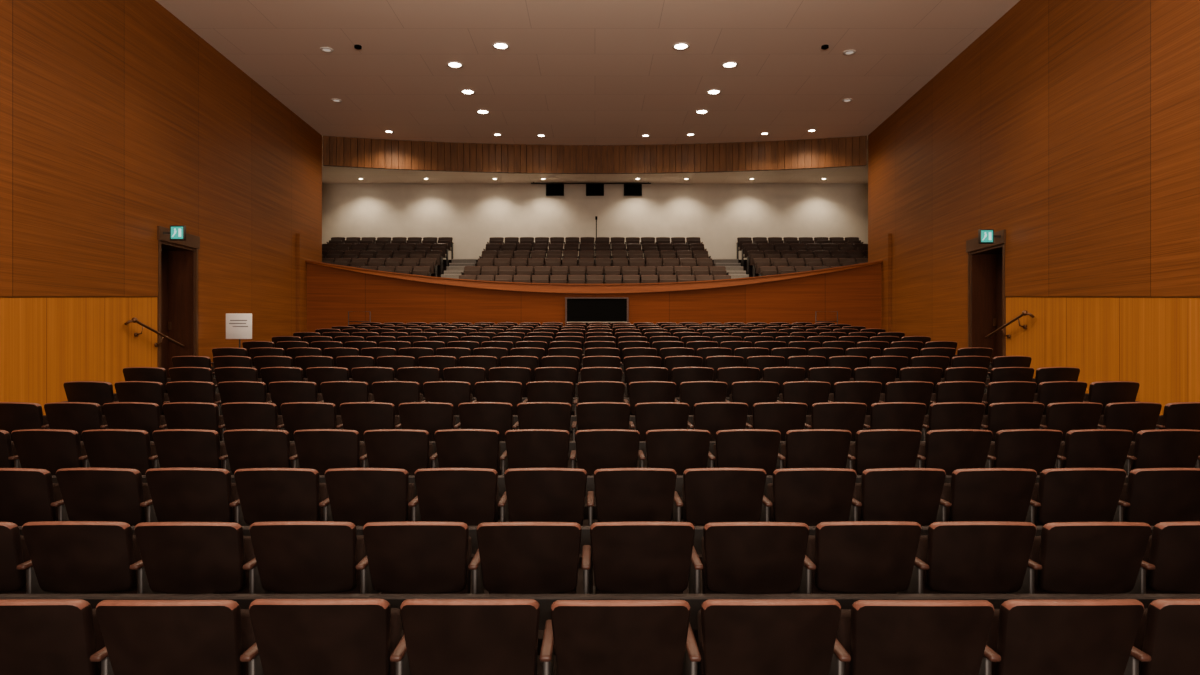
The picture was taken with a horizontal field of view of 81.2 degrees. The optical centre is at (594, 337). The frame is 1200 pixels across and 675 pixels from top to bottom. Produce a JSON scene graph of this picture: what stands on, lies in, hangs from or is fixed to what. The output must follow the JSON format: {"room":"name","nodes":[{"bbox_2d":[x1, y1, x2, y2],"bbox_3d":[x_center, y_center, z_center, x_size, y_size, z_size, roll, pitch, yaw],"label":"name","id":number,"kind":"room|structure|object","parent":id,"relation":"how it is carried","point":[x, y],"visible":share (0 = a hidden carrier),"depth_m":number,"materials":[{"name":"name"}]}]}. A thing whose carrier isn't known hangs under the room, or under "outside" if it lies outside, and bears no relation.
{"room":"auditorium","nodes":[
{"label":"auditorium","id":0,"kind":"room"},
{"bbox_2d":[0,0,321,414],"bbox_3d":[-7.516,-1.865,6.100,0.250,7.930,28.226,0,0,-2],"label":"wall","id":1,"kind":"structure","parent":0,"point":[120,122],"depth_m":11.29,"materials":[{"name":"brown wood"}]},
{"bbox_2d":[124,317,183,346],"bbox_3d":[-7.528,-0.072,11.992,0.175,0.505,1.524,0,0,-3],"label":"handrail","id":2,"kind":"object","parent":1,"relation":"attached to","point":[134,320],"visible":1,"depth_m":11.74,"materials":[{"name":"brown metal"}]},
{"bbox_2d":[163,225,185,240],"bbox_3d":[-7.387,-1.830,12.255,0.432,0.260,0.070,0,0,0],"label":"exit sign","id":3,"kind":"object","parent":1,"relation":"attached to","point":[177,232],"visible":1,"depth_m":12.22,"materials":[{"name":"teal plastic"}]},
{"bbox_2d":[156,240,197,377],"bbox_3d":[-7.913,-0.426,12.815,0.664,2.548,1.270,0,0,0],"label":"door","id":4,"kind":"structure","parent":1,"relation":"in","point":[177,298],"depth_m":13.35,"materials":[{"name":"brown wood"}]},
{"bbox_2d":[157,226,199,248],"bbox_3d":[-7.603,-1.820,12.815,0.039,0.240,1.332,0,0,-2],"label":"trim","id":5,"kind":"structure","parent":1,"relation":"attached to","point":[192,241],"depth_m":12.84,"materials":[{"name":"brown wood"}]},
{"bbox_2d":[296,233,320,331],"bbox_3d":[-7.795,-1.150,19.100,0.089,3.500,1.604,0,0,-2],"label":"trim","id":6,"kind":"structure","parent":1,"relation":"attached to","point":[308,246],"depth_m":18.57,"materials":[{"name":"brown wood"}]},
{"bbox_2d":[354,45,361,48],"bbox_3d":[-4.740,-5.810,14.000,0.140,0.040,0.140,0,0,0],"label":"ceiling sensor","id":7,"kind":"object","parent":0,"point":[355,46],"depth_m":13.98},
{"bbox_2d":[156,0,1019,183],"bbox_3d":[0.000,-5.930,9.400,22.000,0.200,35.200,0,0,0],"label":"ceiling","id":8,"kind":"structure","parent":0,"point":[571,72],"depth_m":15.06,"materials":[{"name":"beige paint"}]},
{"bbox_2d":[320,47,333,52],"bbox_3d":[-5.430,-5.822,14.170,0.260,0.016,0.260,0,0,0],"label":"recessed light","id":9,"kind":"object","parent":8,"relation":"in","point":[325,49],"depth_m":14.16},
{"bbox_2d":[331,98,341,102],"bbox_3d":[-6.350,-5.822,17.200,0.260,0.016,0.260,0,0,0],"label":"recessed light","id":10,"kind":"object","parent":8,"relation":"in","point":[334,99],"depth_m":17.18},
{"bbox_2d":[447,61,462,67],"bbox_3d":[-2.990,-5.822,14.950,0.350,0.016,0.350,0,0,0],"label":"recessed light","id":11,"kind":"object","parent":8,"relation":"in","point":[453,64],"depth_m":14.94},
{"bbox_2d":[461,89,474,94],"bbox_3d":[-3.010,-5.822,16.600,0.350,0.016,0.350,0,0,0],"label":"recessed light","id":12,"kind":"object","parent":8,"relation":"in","point":[465,91],"depth_m":16.58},
{"bbox_2d":[476,109,489,113],"bbox_3d":[-2.890,-5.822,18.060,0.350,0.016,0.350,0,0,0],"label":"recessed light","id":13,"kind":"object","parent":8,"relation":"in","point":[481,111],"depth_m":18.04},
{"bbox_2d":[492,42,509,49],"bbox_3d":[-1.880,-5.822,13.980,0.350,0.016,0.350,0,0,0],"label":"recessed light","id":14,"kind":"object","parent":8,"relation":"in","point":[497,45],"depth_m":13.97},
{"bbox_2d":[531,182,650,183],"bbox_3d":[-0.150,-5.793,26.250,4.500,0.074,0.050,0,0,0],"label":"bar","id":15,"kind":"object","parent":8,"relation":"attached to","point":[533,182],"visible":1,"depth_m":26.23,"materials":[{"name":"metal"}]},
{"bbox_2d":[672,42,689,49],"bbox_3d":[1.720,-5.822,14.000,0.350,0.016,0.350,0,0,0],"label":"recessed light","id":16,"kind":"object","parent":8,"relation":"in","point":[681,45],"depth_m":13.99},
{"bbox_2d":[695,109,708,113],"bbox_3d":[2.760,-5.822,18.060,0.350,0.016,0.350,0,0,0],"label":"recessed light","id":17,"kind":"object","parent":8,"relation":"in","point":[702,111],"depth_m":18.04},
{"bbox_2d":[707,89,720,94],"bbox_3d":[2.820,-5.822,16.600,0.350,0.016,0.350,0,0,0],"label":"recessed light","id":18,"kind":"object","parent":8,"relation":"in","point":[713,91],"depth_m":16.58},
{"bbox_2d":[722,61,737,67],"bbox_3d":[2.880,-5.822,14.950,0.350,0.016,0.350,0,0,0],"label":"recessed light","id":19,"kind":"object","parent":8,"relation":"in","point":[731,64],"depth_m":14.94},
{"bbox_2d":[842,98,852,102],"bbox_3d":[6.200,-5.822,17.200,0.260,0.016,0.260,0,0,0],"label":"recessed light","id":20,"kind":"object","parent":8,"relation":"attached to","point":[849,99],"depth_m":17.19,"materials":[{"name":"white metal"}]},
{"bbox_2d":[843,50,855,54],"bbox_3d":[5.200,-5.822,14.300,0.260,0.016,0.260,0,0,0],"label":"recessed light","id":21,"kind":"object","parent":8,"relation":"attached to","point":[848,52],"depth_m":14.30,"materials":[{"name":"white metal"}]},
{"bbox_2d":[322,184,867,259],"bbox_3d":[0.000,-2.765,26.600,21.400,6.130,0.200,0,0,0],"label":"wall","id":22,"kind":"structure","parent":0,"point":[470,214],"depth_m":26.50,"materials":[{"name":"paint"}]},
{"bbox_2d":[546,184,563,195],"bbox_3d":[-1.510,-5.580,26.434,0.680,0.440,0.128,0,0,0],"label":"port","id":23,"kind":"object","parent":22,"relation":"attached to","point":[551,189],"visible":1,"depth_m":26.37,"materials":[{"name":"black"}]},
{"bbox_2d":[586,184,603,195],"bbox_3d":[0.000,-5.580,26.434,0.680,0.440,0.128,0,0,0],"label":"port","id":24,"kind":"object","parent":22,"relation":"attached to","point":[591,189],"visible":1,"depth_m":26.37,"materials":[{"name":"black"}]},
{"bbox_2d":[624,184,641,195],"bbox_3d":[1.430,-5.580,26.434,0.680,0.440,0.128,0,0,0],"label":"port","id":25,"kind":"object","parent":22,"relation":"attached to","point":[629,189],"visible":1,"depth_m":26.37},
{"bbox_2d":[431,260,758,283],"bbox_3d":[0.000,-1.365,23.400,21.000,2.730,6.200,0,0,0],"label":"floor","id":26,"kind":"structure","parent":0,"point":[444,261],"depth_m":23.68,"materials":[{"name":"carpet"}]},
{"bbox_2d":[322,258,437,276],"bbox_3d":[-7.275,-2.123,22.393,4.460,0.874,0.427,0,0,0],"label":"row of seats","id":27,"kind":"object","parent":26,"relation":"on","point":[431,262],"depth_m":22.45,"materials":[{"name":"brown fabric"}]},
{"bbox_2d":[322,251,443,274],"bbox_3d":[-7.275,-2.471,23.243,4.460,0.874,0.426,0,0,0],"label":"row of seats","id":28,"kind":"object","parent":26,"relation":"on","point":[331,254],"depth_m":23.11,"materials":[{"name":"brown fabric"}]},
{"bbox_2d":[322,244,448,266],"bbox_3d":[-7.275,-2.819,24.093,4.460,0.874,0.427,0,0,0],"label":"row of seats","id":29,"kind":"object","parent":26,"relation":"on","point":[325,247],"depth_m":23.96,"materials":[{"name":"brown fabric"}]},
{"bbox_2d":[326,237,453,259],"bbox_3d":[-7.275,-3.167,24.943,4.460,0.874,0.426,0,0,0],"label":"row of seats","id":30,"kind":"object","parent":26,"relation":"on","point":[334,240],"depth_m":24.80,"materials":[{"name":"brown fabric"}]},
{"bbox_2d":[349,266,431,275],"bbox_3d":[-7.275,-1.775,21.543,4.460,0.874,0.425,0,0,0],"label":"row of seats","id":31,"kind":"object","parent":26,"relation":"on","point":[418,270],"depth_m":21.64,"materials":[{"name":"brown fabric"}]},
{"bbox_2d":[441,259,476,278],"bbox_3d":[-4.590,-1.870,23.152,0.860,1.760,5.695,0,0,0],"label":"stairs","id":32,"kind":"structure","parent":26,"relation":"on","point":[456,267],"depth_m":23.67,"materials":[{"name":"beige carpet"}]},
{"bbox_2d":[305,260,882,331],"bbox_3d":[0.000,-0.446,19.477,15.600,3.292,1.645,0,0,0],"label":"balcony","id":33,"kind":"object","parent":26,"relation":"attached to","point":[333,290],"visible":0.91,"depth_m":19.48,"materials":[{"name":"brown wood"}]},
{"bbox_2d":[565,297,628,326],"bbox_3d":[0.055,-0.468,19.840,1.790,1.335,0.140,0,0,0],"label":"window","id":34,"kind":"structure","parent":33,"relation":"attached to","point":[609,310],"depth_m":19.80,"materials":[{"name":"black glass"}]},
{"bbox_2d":[461,266,728,283],"bbox_3d":[0.000,-1.775,21.543,8.194,0.874,0.427,0,0,0],"label":"seats","id":35,"kind":"object","parent":26,"relation":"on","point":[468,270],"visible":0.63,"depth_m":21.40,"materials":[{"name":"fabric"}]},
{"bbox_2d":[475,258,714,273],"bbox_3d":[0.000,-2.123,22.392,7.653,0.874,0.425,0,0,0],"label":"seats","id":36,"kind":"object","parent":26,"relation":"on","point":[498,262],"visible":0.62,"depth_m":22.27,"materials":[{"name":"fabric"}]},
{"bbox_2d":[459,275,730,283],"bbox_3d":[0.000,-1.427,20.693,8.194,0.874,0.426,0,0,0],"label":"seats","id":37,"kind":"object","parent":26,"relation":"on","point":[572,279],"visible":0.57,"depth_m":20.79,"materials":[{"name":"fabric"}]},
{"bbox_2d":[479,251,710,263],"bbox_3d":[0.000,-2.471,23.243,7.653,0.874,0.427,0,0,0],"label":"seats","id":38,"kind":"object","parent":26,"relation":"on","point":[485,254],"visible":0.61,"depth_m":23.09,"materials":[{"name":"fabric"}]},
{"bbox_2d":[483,244,706,257],"bbox_3d":[0.000,-2.819,24.093,7.653,0.874,0.427,0,0,0],"label":"seats","id":39,"kind":"object","parent":26,"relation":"on","point":[489,247],"visible":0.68,"depth_m":23.95,"materials":[{"name":"fabric"}]},
{"bbox_2d":[487,237,702,259],"bbox_3d":[0.000,-3.167,24.943,7.653,0.874,0.427,0,0,0],"label":"seats","id":40,"kind":"object","parent":26,"relation":"on","point":[493,240],"visible":0.62,"depth_m":24.80,"materials":[{"name":"fabric"}]},
{"bbox_2d":[713,259,748,278],"bbox_3d":[4.590,-1.870,23.152,0.860,1.760,5.695,0,0,0],"label":"stairs","id":41,"kind":"structure","parent":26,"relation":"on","point":[735,270],"depth_m":23.67,"materials":[{"name":"beige carpet"}]},
{"bbox_2d":[758,266,840,275],"bbox_3d":[7.275,-1.775,21.543,4.460,0.874,0.426,0,0,0],"label":"row of seats","id":42,"kind":"object","parent":26,"relation":"on","point":[764,270],"depth_m":21.65,"materials":[{"name":"brown fabric"}]},
{"bbox_2d":[736,237,863,259],"bbox_3d":[7.275,-3.167,24.943,4.460,0.874,0.427,0,0,0],"label":"row of seats","id":43,"kind":"object","parent":26,"relation":"on","point":[741,240],"depth_m":24.80,"materials":[{"name":"brown fabric"}]},
{"bbox_2d":[741,244,867,266],"bbox_3d":[7.275,-2.819,24.093,4.460,0.874,0.427,0,0,0],"label":"row of seats","id":44,"kind":"object","parent":26,"relation":"on","point":[746,247],"depth_m":23.96,"materials":[{"name":"brown fabric"}]},
{"bbox_2d":[746,251,867,274],"bbox_3d":[7.275,-2.471,23.243,4.460,0.874,0.426,0,0,0],"label":"row of seats","id":45,"kind":"object","parent":26,"relation":"on","point":[751,254],"depth_m":23.11,"materials":[{"name":"brown fabric"}]},
{"bbox_2d":[752,258,867,276],"bbox_3d":[7.275,-2.123,22.392,4.460,0.874,0.424,0,0,0],"label":"row of seats","id":46,"kind":"object","parent":26,"relation":"on","point":[758,262],"depth_m":22.44,"materials":[{"name":"brown fabric"}]},
{"bbox_2d":[380,396,897,674],"bbox_3d":[0.000,1.352,5.900,18.400,1.696,27.800,0,0,0],"label":"floor","id":47,"kind":"structure","parent":0,"point":[579,589],"depth_m":4.90,"materials":[{"name":"wood"}]},
{"bbox_2d":[226,313,251,347],"bbox_3d":[-7.120,0.107,14.007,0.388,1.174,0.388,0,0,45],"label":"notice board","id":48,"kind":"object","parent":47,"relation":"on","point":[238,325],"visible":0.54,"depth_m":13.99,"materials":[{"name":"paper"}]},
{"bbox_2d":[348,311,370,324],"bbox_3d":[-6.025,-0.081,17.900,0.574,1.169,0.024,0,0,0],"label":"guard rail","id":49,"kind":"object","parent":47,"relation":"on","point":[348,311],"visible":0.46,"depth_m":17.89,"materials":[{"name":"metal"}]},
{"bbox_2d":[361,322,834,332],"bbox_3d":[0.077,0.067,17.107,11.610,0.874,0.427,0,0,0],"label":"seats","id":50,"kind":"object","parent":47,"relation":"on","point":[369,323],"visible":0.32,"depth_m":16.91,"materials":[{"name":"fabric"}]},
{"bbox_2d":[331,326,865,346],"bbox_3d":[0.077,0.191,15.207,11.610,0.874,0.426,0,0,0],"label":"seats","id":51,"kind":"object","parent":47,"relation":"on","point":[341,328],"visible":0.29,"depth_m":15.02,"materials":[{"name":"fabric"}]},
{"bbox_2d":[293,332,904,356],"bbox_3d":[0.077,0.333,13.307,11.610,0.874,0.426,0,0,0],"label":"seats","id":52,"kind":"object","parent":47,"relation":"on","point":[333,335],"visible":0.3,"depth_m":13.12,"materials":[{"name":"fabric"}]},
{"bbox_2d":[242,341,956,372],"bbox_3d":[0.077,0.493,11.407,11.610,0.874,0.426,0,0,0],"label":"seats","id":53,"kind":"object","parent":47,"relation":"on","point":[285,345],"visible":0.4,"depth_m":11.23,"materials":[{"name":"fabric"}]},
{"bbox_2d":[348,324,850,335],"bbox_3d":[0.110,0.127,16.157,11.610,0.874,0.427,0,0,0],"label":"seats","id":54,"kind":"object","parent":47,"relation":"on","point":[432,326],"visible":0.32,"depth_m":15.97,"materials":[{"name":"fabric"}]},
{"bbox_2d":[0,521,1199,674],"bbox_3d":[0.231,1.319,3.527,11.610,0.874,0.426,0,0,0],"label":"seats","id":55,"kind":"object","parent":47,"relation":"on","point":[847,562],"visible":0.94,"depth_m":3.39,"materials":[{"name":"fabric"}]},
{"bbox_2d":[0,599,1199,674],"bbox_3d":[0.093,1.378,2.687,11.610,0.874,0.427,0,0,0],"label":"seats","id":56,"kind":"object","parent":47,"relation":"on","point":[38,636],"visible":1,"depth_m":2.54,"materials":[{"name":"fabric"}]},
{"bbox_2d":[0,468,1199,593],"bbox_3d":[0.247,1.229,4.427,11.610,0.874,0.427,0,0,0],"label":"seats","id":57,"kind":"object","parent":47,"relation":"on","point":[811,497],"visible":0.7,"depth_m":4.28,"materials":[{"name":"fabric"}]},
{"bbox_2d":[0,429,1199,496],"bbox_3d":[0.099,1.148,5.607,11.610,0.874,0.427,0,0,0],"label":"seats","id":58,"kind":"object","parent":47,"relation":"on","point":[321,450],"visible":0.64,"depth_m":5.46,"materials":[{"name":"fabric"}]},
{"bbox_2d":[0,402,1199,467],"bbox_3d":[0.077,1.035,6.657,11.610,0.874,0.426,0,0,0],"label":"seats","id":59,"kind":"object","parent":47,"relation":"on","point":[361,417],"visible":0.54,"depth_m":6.50,"materials":[{"name":"fabric"}]},
{"bbox_2d":[315,329,885,351],"bbox_3d":[0.110,0.257,14.257,11.610,0.874,0.427,0,0,0],"label":"seats","id":60,"kind":"object","parent":47,"relation":"on","point":[350,331],"visible":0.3,"depth_m":14.07,"materials":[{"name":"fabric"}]},
{"bbox_2d":[63,381,1139,461],"bbox_3d":[0.066,0.901,7.627,11.610,0.874,0.427,0,0,0],"label":"seats","id":61,"kind":"object","parent":47,"relation":"on","point":[396,393],"visible":0.45,"depth_m":7.47,"materials":[{"name":"fabric"}]},
{"bbox_2d":[123,367,1079,410],"bbox_3d":[0.077,0.789,8.558,11.610,0.874,0.424,0,0,0],"label":"seats","id":62,"kind":"object","parent":47,"relation":"on","point":[318,375],"visible":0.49,"depth_m":8.39,"materials":[{"name":"fabric"}]},
{"bbox_2d":[272,336,930,354],"bbox_3d":[0.110,0.411,12.357,11.610,0.874,0.426,0,0,0],"label":"seats","id":63,"kind":"object","parent":47,"relation":"on","point":[309,339],"visible":0.27,"depth_m":12.18,"materials":[{"name":"fabric"}]},
{"bbox_2d":[172,356,1031,395],"bbox_3d":[0.088,0.681,9.507,11.610,0.874,0.426,0,0,0],"label":"seats","id":64,"kind":"object","parent":47,"relation":"on","point":[303,362],"visible":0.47,"depth_m":9.34,"materials":[{"name":"fabric"}]},
{"bbox_2d":[211,347,992,382],"bbox_3d":[0.110,0.583,10.457,11.610,0.874,0.427,0,0,0],"label":"seats","id":65,"kind":"object","parent":47,"relation":"on","point":[416,352],"visible":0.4,"depth_m":10.28,"materials":[{"name":"fabric"}]},
{"bbox_2d":[815,311,837,323],"bbox_3d":[5.925,-0.081,17.900,0.574,1.169,0.024,0,0,0],"label":"guard rail","id":66,"kind":"object","parent":47,"relation":"on","point":[815,311],"visible":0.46,"depth_m":17.89,"materials":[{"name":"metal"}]},
{"bbox_2d":[821,45,828,48],"bbox_3d":[4.600,-5.810,14.000,0.140,0.040,0.140,0,0,0],"label":"ceiling sensor","id":67,"kind":"object","parent":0,"point":[823,46],"depth_m":13.98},
{"bbox_2d":[868,0,1199,414],"bbox_3d":[7.084,-1.865,6.100,0.250,7.930,28.277,0,0,4],"label":"wall","id":68,"kind":"structure","parent":0,"point":[1070,128],"depth_m":10.79,"materials":[{"name":"brown wood"}]},
{"bbox_2d":[323,136,866,173],"bbox_3d":[0.000,-5.405,20.784,15.720,0.850,1.152,0,0,0],"label":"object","id":69,"kind":"structure","parent":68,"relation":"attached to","point":[352,152],"depth_m":20.94,"materials":[{"name":"brown wood"}]},
{"bbox_2d":[868,233,891,331],"bbox_3d":[7.764,-1.150,19.100,0.089,3.500,1.609,0,0,4],"label":"trim","id":70,"kind":"structure","parent":68,"relation":"attached to","point":[880,245],"depth_m":18.58,"materials":[{"name":"brown wood"}]},
{"bbox_2d":[966,229,1005,252],"bbox_3d":[7.409,-1.820,13.300,0.039,0.240,1.466,0,0,4],"label":"trim","id":71,"kind":"structure","parent":68,"relation":"attached to","point":[972,245],"depth_m":13.33,"materials":[{"name":"brown wood"}]},
{"bbox_2d":[968,243,1006,361],"bbox_3d":[7.720,-0.465,13.300,0.619,2.470,1.444,0,0,4],"label":"door","id":72,"kind":"structure","parent":68,"relation":"in","point":[986,266],"depth_m":13.90,"materials":[{"name":"brown wood"}]},
{"bbox_2d":[978,229,1000,243],"bbox_3d":[7.171,-1.830,12.675,0.433,0.260,0.070,0,0,0],"label":"exit sign","id":73,"kind":"object","parent":68,"relation":"attached to","point":[985,236],"visible":1,"depth_m":12.64,"materials":[{"name":"teal plastic"}]},
{"bbox_2d":[985,310,1034,338],"bbox_3d":[7.301,-0.217,12.342,0.176,0.475,1.423,0,0,5],"label":"handrail","id":74,"kind":"object","parent":68,"relation":"attached to","point":[1024,313],"visible":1,"depth_m":12.09,"materials":[{"name":"brown metal"}]}
]}

